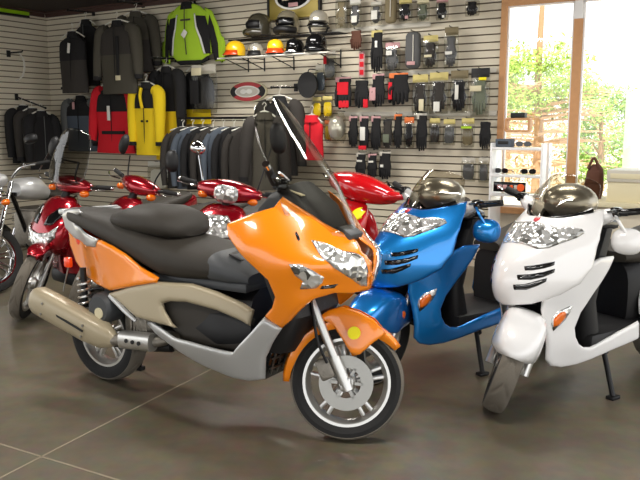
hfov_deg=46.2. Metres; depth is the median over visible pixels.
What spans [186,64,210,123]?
jacket
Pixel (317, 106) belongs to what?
blister pack
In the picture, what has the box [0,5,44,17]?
trim
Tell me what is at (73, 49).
vest
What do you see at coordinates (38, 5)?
ceiling
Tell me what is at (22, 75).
hose
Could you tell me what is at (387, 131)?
glove
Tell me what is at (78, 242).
grab rail
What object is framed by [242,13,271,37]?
helmet
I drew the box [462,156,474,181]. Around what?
blister pack
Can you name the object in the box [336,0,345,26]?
gloves
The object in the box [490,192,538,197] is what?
shelf
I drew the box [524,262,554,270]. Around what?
vent
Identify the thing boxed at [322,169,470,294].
scooter
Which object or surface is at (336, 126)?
helmet
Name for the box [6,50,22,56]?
rail
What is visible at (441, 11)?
gloves
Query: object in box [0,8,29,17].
light strip
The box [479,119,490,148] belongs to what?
glove
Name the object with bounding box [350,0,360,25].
gloves
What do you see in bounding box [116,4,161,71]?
jacket
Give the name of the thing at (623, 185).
carton
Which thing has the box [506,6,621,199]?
tree
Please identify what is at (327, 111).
blister pack
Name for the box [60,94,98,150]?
jacket
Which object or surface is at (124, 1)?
rail
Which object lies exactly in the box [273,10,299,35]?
helmet
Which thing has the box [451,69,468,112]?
gloves
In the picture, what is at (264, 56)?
shelf
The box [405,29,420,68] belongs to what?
case
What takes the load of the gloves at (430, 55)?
hanging from the wall at (477, 44)
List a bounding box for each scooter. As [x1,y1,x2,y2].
[9,128,196,319]
[28,99,403,439]
[69,134,248,302]
[177,123,286,239]
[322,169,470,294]
[346,171,512,383]
[482,175,639,412]
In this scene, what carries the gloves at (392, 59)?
hanging from the wall at (477, 44)
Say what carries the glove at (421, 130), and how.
hanging from the wall at (477, 44)
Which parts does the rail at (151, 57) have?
arm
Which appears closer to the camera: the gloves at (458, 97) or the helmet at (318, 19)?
the gloves at (458, 97)
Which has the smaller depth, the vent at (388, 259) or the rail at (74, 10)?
the vent at (388, 259)
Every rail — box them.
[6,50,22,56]
[15,94,46,108]
[66,9,94,15]
[76,227,101,244]
[117,0,144,7]
[150,56,174,61]
[178,117,247,118]
[270,83,297,90]
[332,21,430,32]
[338,111,496,116]
[386,67,496,76]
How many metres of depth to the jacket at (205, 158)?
8.70 m
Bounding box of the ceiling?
[0,0,138,11]
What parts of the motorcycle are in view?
frame, fuel tank, seat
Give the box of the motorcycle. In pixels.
[0,133,78,291]
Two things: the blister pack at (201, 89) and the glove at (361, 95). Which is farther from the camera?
the blister pack at (201, 89)
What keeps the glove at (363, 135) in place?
hanging from the wall at (477, 44)
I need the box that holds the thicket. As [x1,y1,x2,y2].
[505,104,624,195]
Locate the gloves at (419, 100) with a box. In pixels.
[413,73,427,114]
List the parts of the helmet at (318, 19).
edge trim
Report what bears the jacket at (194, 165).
hanging from the rail at (178, 117)
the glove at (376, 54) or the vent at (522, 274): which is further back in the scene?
the glove at (376, 54)
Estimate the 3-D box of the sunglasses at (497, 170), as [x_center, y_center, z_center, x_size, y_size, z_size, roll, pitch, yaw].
[1.754,-0.663,7.131,0.148,0.047,0.126,8,12,41]
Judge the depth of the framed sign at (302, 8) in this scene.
8.57 m
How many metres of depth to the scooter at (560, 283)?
3.82 m
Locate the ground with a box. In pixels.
[504,152,622,204]
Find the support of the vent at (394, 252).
attached to the scooter at (427, 247)
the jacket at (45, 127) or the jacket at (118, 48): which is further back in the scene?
the jacket at (45, 127)
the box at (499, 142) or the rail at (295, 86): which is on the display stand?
the box at (499, 142)
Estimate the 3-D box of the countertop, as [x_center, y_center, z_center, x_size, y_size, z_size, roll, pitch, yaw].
[2.653,0.072,6.487,0.920,0.831,0.600,5,10,32]
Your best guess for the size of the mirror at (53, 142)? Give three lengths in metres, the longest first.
0.169 x 0.110 x 0.048 m
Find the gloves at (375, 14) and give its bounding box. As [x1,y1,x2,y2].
[371,0,381,23]
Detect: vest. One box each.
[59,23,88,92]
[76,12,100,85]
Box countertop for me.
[596,196,639,238]
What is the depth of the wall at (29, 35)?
10.64 m
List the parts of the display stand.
panel, panel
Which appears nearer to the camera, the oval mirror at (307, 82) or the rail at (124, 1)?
the oval mirror at (307, 82)
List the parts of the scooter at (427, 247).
brake lever, fork leg, amber bulb, footboard, mirror stem, brake lever, under seat, seat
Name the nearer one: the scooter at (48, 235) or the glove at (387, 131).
the scooter at (48, 235)
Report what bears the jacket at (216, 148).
hanging from the rail at (178, 117)
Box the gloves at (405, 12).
[399,0,411,20]
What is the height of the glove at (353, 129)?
0.358 m
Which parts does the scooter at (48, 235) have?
fork leg, footboard, steering stem, brake lever, seat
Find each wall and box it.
[0,15,55,228]
[46,0,520,265]
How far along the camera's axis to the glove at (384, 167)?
8.11 m
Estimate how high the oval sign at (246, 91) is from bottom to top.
0.249 m
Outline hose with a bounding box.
[15,53,24,80]
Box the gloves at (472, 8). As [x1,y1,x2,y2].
[465,0,478,16]
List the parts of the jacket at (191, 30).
sleeve panel, panel, panel, sleeve panel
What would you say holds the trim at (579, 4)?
attached to the wall at (477, 44)
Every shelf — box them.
[217,32,347,71]
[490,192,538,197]
[491,173,539,177]
[492,146,540,150]
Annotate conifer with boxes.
[505,57,549,181]
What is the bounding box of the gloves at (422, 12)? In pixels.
[417,0,428,20]
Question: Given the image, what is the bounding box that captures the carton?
[606,168,639,202]
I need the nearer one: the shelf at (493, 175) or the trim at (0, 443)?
the trim at (0, 443)
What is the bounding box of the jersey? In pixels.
[304,105,323,159]
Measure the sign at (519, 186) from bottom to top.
0.093 m
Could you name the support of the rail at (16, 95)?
attached to the wall at (29, 35)
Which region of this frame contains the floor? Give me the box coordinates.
[0,229,639,479]
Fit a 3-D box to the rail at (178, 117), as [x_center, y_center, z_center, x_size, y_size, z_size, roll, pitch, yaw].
[-1.137,-1.470,9.051,1.133,0.100,0.505,5,10,32]
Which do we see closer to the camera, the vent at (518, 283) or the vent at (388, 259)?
the vent at (518, 283)
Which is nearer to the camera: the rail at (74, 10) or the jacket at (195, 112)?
the jacket at (195, 112)
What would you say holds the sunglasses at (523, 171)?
on the display stand
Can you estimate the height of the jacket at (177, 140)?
0.839 m
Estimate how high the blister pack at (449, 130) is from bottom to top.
0.282 m
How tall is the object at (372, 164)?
0.290 m
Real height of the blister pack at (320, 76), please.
0.325 m
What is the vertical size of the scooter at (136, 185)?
1.402 m
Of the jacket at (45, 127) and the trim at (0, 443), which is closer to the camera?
the trim at (0, 443)
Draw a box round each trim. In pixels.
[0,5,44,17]
[0,294,356,477]
[0,443,119,479]
[42,0,199,17]
[497,0,574,213]
[566,18,583,182]
[574,0,584,18]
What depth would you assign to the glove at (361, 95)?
8.14 m
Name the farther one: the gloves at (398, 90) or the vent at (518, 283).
the gloves at (398, 90)
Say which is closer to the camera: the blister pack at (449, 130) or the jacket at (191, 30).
the blister pack at (449, 130)
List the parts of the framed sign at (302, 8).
frame rail, frame rail, frame rail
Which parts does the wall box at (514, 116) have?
rail, rail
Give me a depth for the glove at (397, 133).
7.97 m
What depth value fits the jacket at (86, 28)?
10.22 m
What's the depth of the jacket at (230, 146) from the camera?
8.57 m
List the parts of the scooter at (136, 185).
mirror stem, steering stem, mirror stem, seat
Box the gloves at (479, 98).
[470,67,489,114]
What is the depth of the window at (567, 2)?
7.37 m
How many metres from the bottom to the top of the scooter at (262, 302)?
1.596 m
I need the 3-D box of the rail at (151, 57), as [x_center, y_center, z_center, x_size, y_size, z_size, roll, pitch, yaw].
[-1.973,-2.308,9.482,0.050,0.090,0.462,5,10,32]
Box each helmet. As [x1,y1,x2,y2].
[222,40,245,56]
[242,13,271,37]
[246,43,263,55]
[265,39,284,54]
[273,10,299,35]
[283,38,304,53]
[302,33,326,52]
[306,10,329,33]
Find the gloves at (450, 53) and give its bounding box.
[445,25,458,68]
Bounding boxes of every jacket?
[4,98,28,162]
[13,100,47,164]
[22,103,63,169]
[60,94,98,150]
[89,85,135,153]
[93,12,142,94]
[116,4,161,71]
[127,74,165,154]
[148,58,185,159]
[160,119,186,188]
[162,0,224,64]
[170,119,196,188]
[180,119,206,189]
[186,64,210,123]
[189,119,217,189]
[200,119,227,180]
[211,119,238,178]
[221,119,251,185]
[239,102,291,190]
[254,86,306,175]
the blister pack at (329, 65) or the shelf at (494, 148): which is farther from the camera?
the blister pack at (329, 65)
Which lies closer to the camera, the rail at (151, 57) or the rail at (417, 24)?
the rail at (417, 24)
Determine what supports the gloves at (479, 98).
hanging from the wall at (477, 44)
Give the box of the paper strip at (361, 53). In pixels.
[359,51,364,76]
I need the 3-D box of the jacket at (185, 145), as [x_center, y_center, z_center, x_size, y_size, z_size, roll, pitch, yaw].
[-1.396,-1.032,8.997,0.604,0.839,0.109,-5,10,-30]
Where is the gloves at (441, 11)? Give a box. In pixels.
[437,0,447,19]
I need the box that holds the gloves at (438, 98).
[430,71,447,112]
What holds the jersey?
hanging from the wall at (477, 44)
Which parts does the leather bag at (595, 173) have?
handle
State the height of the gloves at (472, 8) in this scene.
0.198 m
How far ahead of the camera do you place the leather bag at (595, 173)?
6.49 m
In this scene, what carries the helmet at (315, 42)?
on the shelf at (264, 56)
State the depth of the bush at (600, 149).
15.19 m
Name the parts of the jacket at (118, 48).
panel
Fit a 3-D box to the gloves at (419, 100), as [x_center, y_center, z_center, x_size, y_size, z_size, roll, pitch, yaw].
[1.058,-1.523,7.832,0.160,0.428,0.161,-3,9,-18]
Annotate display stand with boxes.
[488,143,551,223]
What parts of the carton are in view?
lid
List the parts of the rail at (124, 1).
arm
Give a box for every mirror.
[23,133,37,143]
[48,136,58,156]
[118,134,129,154]
[165,150,178,171]
[190,141,204,154]
[269,123,286,153]
[298,69,317,97]
[473,219,500,242]
[611,228,639,254]
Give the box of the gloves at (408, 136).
[404,116,414,146]
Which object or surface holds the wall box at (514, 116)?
attached to the wall at (477, 44)
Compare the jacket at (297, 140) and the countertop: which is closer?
the countertop
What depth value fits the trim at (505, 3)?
7.44 m
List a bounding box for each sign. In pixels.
[230,81,267,101]
[267,0,321,20]
[493,181,525,191]
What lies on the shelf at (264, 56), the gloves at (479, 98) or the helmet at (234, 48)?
the helmet at (234, 48)
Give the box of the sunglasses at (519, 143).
[516,141,531,146]
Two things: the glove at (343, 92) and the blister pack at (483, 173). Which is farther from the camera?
the glove at (343, 92)
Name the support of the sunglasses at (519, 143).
on the display stand
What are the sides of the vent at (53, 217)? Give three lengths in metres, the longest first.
0.189 x 0.133 x 0.071 m
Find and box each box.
[495,139,514,146]
[504,113,532,131]
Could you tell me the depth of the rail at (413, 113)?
7.91 m
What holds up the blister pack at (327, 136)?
hanging from the wall at (477, 44)
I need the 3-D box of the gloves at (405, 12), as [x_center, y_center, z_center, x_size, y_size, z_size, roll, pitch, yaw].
[0.910,-2.397,7.801,0.154,0.238,0.145,-4,10,-23]
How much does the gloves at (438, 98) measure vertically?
0.433 m
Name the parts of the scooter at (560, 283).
fork leg, brake lever, fork leg, amber bulb, footboard, under seat, mirror stem, seat, brake lever, panel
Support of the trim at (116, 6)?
attached to the wall at (477, 44)
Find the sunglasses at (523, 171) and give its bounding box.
[520,169,535,173]
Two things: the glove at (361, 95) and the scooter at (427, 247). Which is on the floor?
the scooter at (427, 247)
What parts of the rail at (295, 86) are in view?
arm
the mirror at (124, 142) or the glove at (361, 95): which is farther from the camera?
the glove at (361, 95)
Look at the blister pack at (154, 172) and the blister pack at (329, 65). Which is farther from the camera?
the blister pack at (154, 172)
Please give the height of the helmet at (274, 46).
0.177 m
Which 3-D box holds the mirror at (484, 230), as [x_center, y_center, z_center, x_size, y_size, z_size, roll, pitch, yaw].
[0.925,-0.052,4.173,0.156,0.135,0.048,7,1,19]
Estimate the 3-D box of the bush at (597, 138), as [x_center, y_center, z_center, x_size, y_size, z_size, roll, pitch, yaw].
[7.957,-2.740,21.200,1.541,2.328,1.724,-5,10,-30]
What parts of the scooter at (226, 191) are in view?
brake lever, mirror stem, seat, mirror stem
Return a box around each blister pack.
[148,161,166,187]
[190,64,217,108]
[313,95,320,115]
[316,63,324,90]
[323,50,335,77]
[323,95,331,115]
[325,119,329,139]
[429,117,439,141]
[444,117,455,142]
[461,116,474,144]
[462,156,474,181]
[478,156,488,182]
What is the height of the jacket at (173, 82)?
1.292 m
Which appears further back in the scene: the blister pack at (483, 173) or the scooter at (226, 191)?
the blister pack at (483, 173)
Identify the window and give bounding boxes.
[501,1,574,206]
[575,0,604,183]
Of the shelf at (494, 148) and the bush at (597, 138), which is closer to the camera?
the shelf at (494, 148)
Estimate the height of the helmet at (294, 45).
0.170 m
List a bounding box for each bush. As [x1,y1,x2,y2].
[558,80,637,183]
[580,103,624,183]
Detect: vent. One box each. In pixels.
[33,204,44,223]
[44,208,63,224]
[320,284,337,288]
[381,264,410,273]
[384,255,417,264]
[391,249,417,256]
[513,278,546,289]
[517,269,554,279]
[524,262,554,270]
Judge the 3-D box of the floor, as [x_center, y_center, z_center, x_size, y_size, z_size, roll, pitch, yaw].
[-3.135,1.351,1.550,12.060,0.200,16.060,5,10,32]
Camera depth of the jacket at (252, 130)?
8.06 m
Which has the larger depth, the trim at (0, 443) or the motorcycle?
the motorcycle
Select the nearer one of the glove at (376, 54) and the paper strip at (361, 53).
the glove at (376, 54)
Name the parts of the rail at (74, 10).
arm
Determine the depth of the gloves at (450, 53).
7.56 m
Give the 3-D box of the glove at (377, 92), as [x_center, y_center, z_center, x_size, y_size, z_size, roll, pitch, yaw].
[0.616,-1.620,8.087,0.167,0.368,0.183,0,9,1]
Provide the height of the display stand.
1.306 m
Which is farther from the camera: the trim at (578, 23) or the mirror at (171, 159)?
the trim at (578, 23)
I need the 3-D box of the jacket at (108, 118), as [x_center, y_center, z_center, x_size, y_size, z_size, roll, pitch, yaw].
[-2.739,-1.679,9.982,0.922,1.036,0.169,5,10,32]
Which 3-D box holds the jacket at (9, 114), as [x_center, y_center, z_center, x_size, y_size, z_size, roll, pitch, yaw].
[-4.164,-1.544,10.566,0.169,0.908,0.609,5,10,32]
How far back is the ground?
23.81 m
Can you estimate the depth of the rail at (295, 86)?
8.64 m
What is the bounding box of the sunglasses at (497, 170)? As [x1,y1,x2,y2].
[495,168,513,172]
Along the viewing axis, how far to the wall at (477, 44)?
8.41 m
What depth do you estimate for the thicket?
17.38 m
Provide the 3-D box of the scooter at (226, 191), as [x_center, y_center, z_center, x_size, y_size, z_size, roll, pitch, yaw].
[-0.537,-0.133,5.663,0.768,1.486,1.905,3,9,20]
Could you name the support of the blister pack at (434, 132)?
hanging from the wall at (477, 44)
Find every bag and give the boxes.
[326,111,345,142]
[584,157,603,198]
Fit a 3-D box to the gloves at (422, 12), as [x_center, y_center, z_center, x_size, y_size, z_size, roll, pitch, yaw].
[1.075,-2.368,7.707,0.146,0.236,0.136,-3,9,-19]
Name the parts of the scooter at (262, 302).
grab rail, tail panel, swing arm, seat, under seat, backrest, seat, belly panel, brake lever, instrument panel, fork leg, fork leg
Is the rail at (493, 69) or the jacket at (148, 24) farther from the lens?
the jacket at (148, 24)
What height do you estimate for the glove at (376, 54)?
0.457 m
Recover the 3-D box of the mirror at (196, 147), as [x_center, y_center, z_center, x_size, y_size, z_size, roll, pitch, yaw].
[-0.877,-0.657,5.326,0.120,0.089,0.048,28,7,16]
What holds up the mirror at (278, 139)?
attached to the scooter at (226, 191)
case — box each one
[385,0,396,23]
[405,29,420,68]
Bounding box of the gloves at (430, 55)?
[423,33,437,68]
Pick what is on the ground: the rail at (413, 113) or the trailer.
the trailer
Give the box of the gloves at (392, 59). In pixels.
[385,40,399,71]
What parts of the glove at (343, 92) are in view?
red panel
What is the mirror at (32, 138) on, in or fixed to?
attached to the motorcycle
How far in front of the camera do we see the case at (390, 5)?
7.85 m
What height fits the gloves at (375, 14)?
0.253 m
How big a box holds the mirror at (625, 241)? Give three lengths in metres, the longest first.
0.156 x 0.135 x 0.048 m
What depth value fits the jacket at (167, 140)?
9.04 m
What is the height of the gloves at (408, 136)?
0.342 m
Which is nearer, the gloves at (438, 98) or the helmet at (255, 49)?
the gloves at (438, 98)
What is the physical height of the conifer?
3.638 m
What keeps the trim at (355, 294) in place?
in the floor
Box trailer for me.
[622,90,639,167]
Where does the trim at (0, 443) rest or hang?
on the floor
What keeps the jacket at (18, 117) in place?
hanging from the rail at (16, 95)
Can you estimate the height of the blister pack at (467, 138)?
0.308 m
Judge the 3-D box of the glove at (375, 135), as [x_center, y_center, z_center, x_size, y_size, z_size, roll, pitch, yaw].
[0.610,-1.172,8.178,0.123,0.384,0.174,1,9,7]
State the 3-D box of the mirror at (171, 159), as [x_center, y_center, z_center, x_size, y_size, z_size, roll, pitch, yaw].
[-1.124,-0.594,5.652,0.110,0.169,0.048,0,5,22]

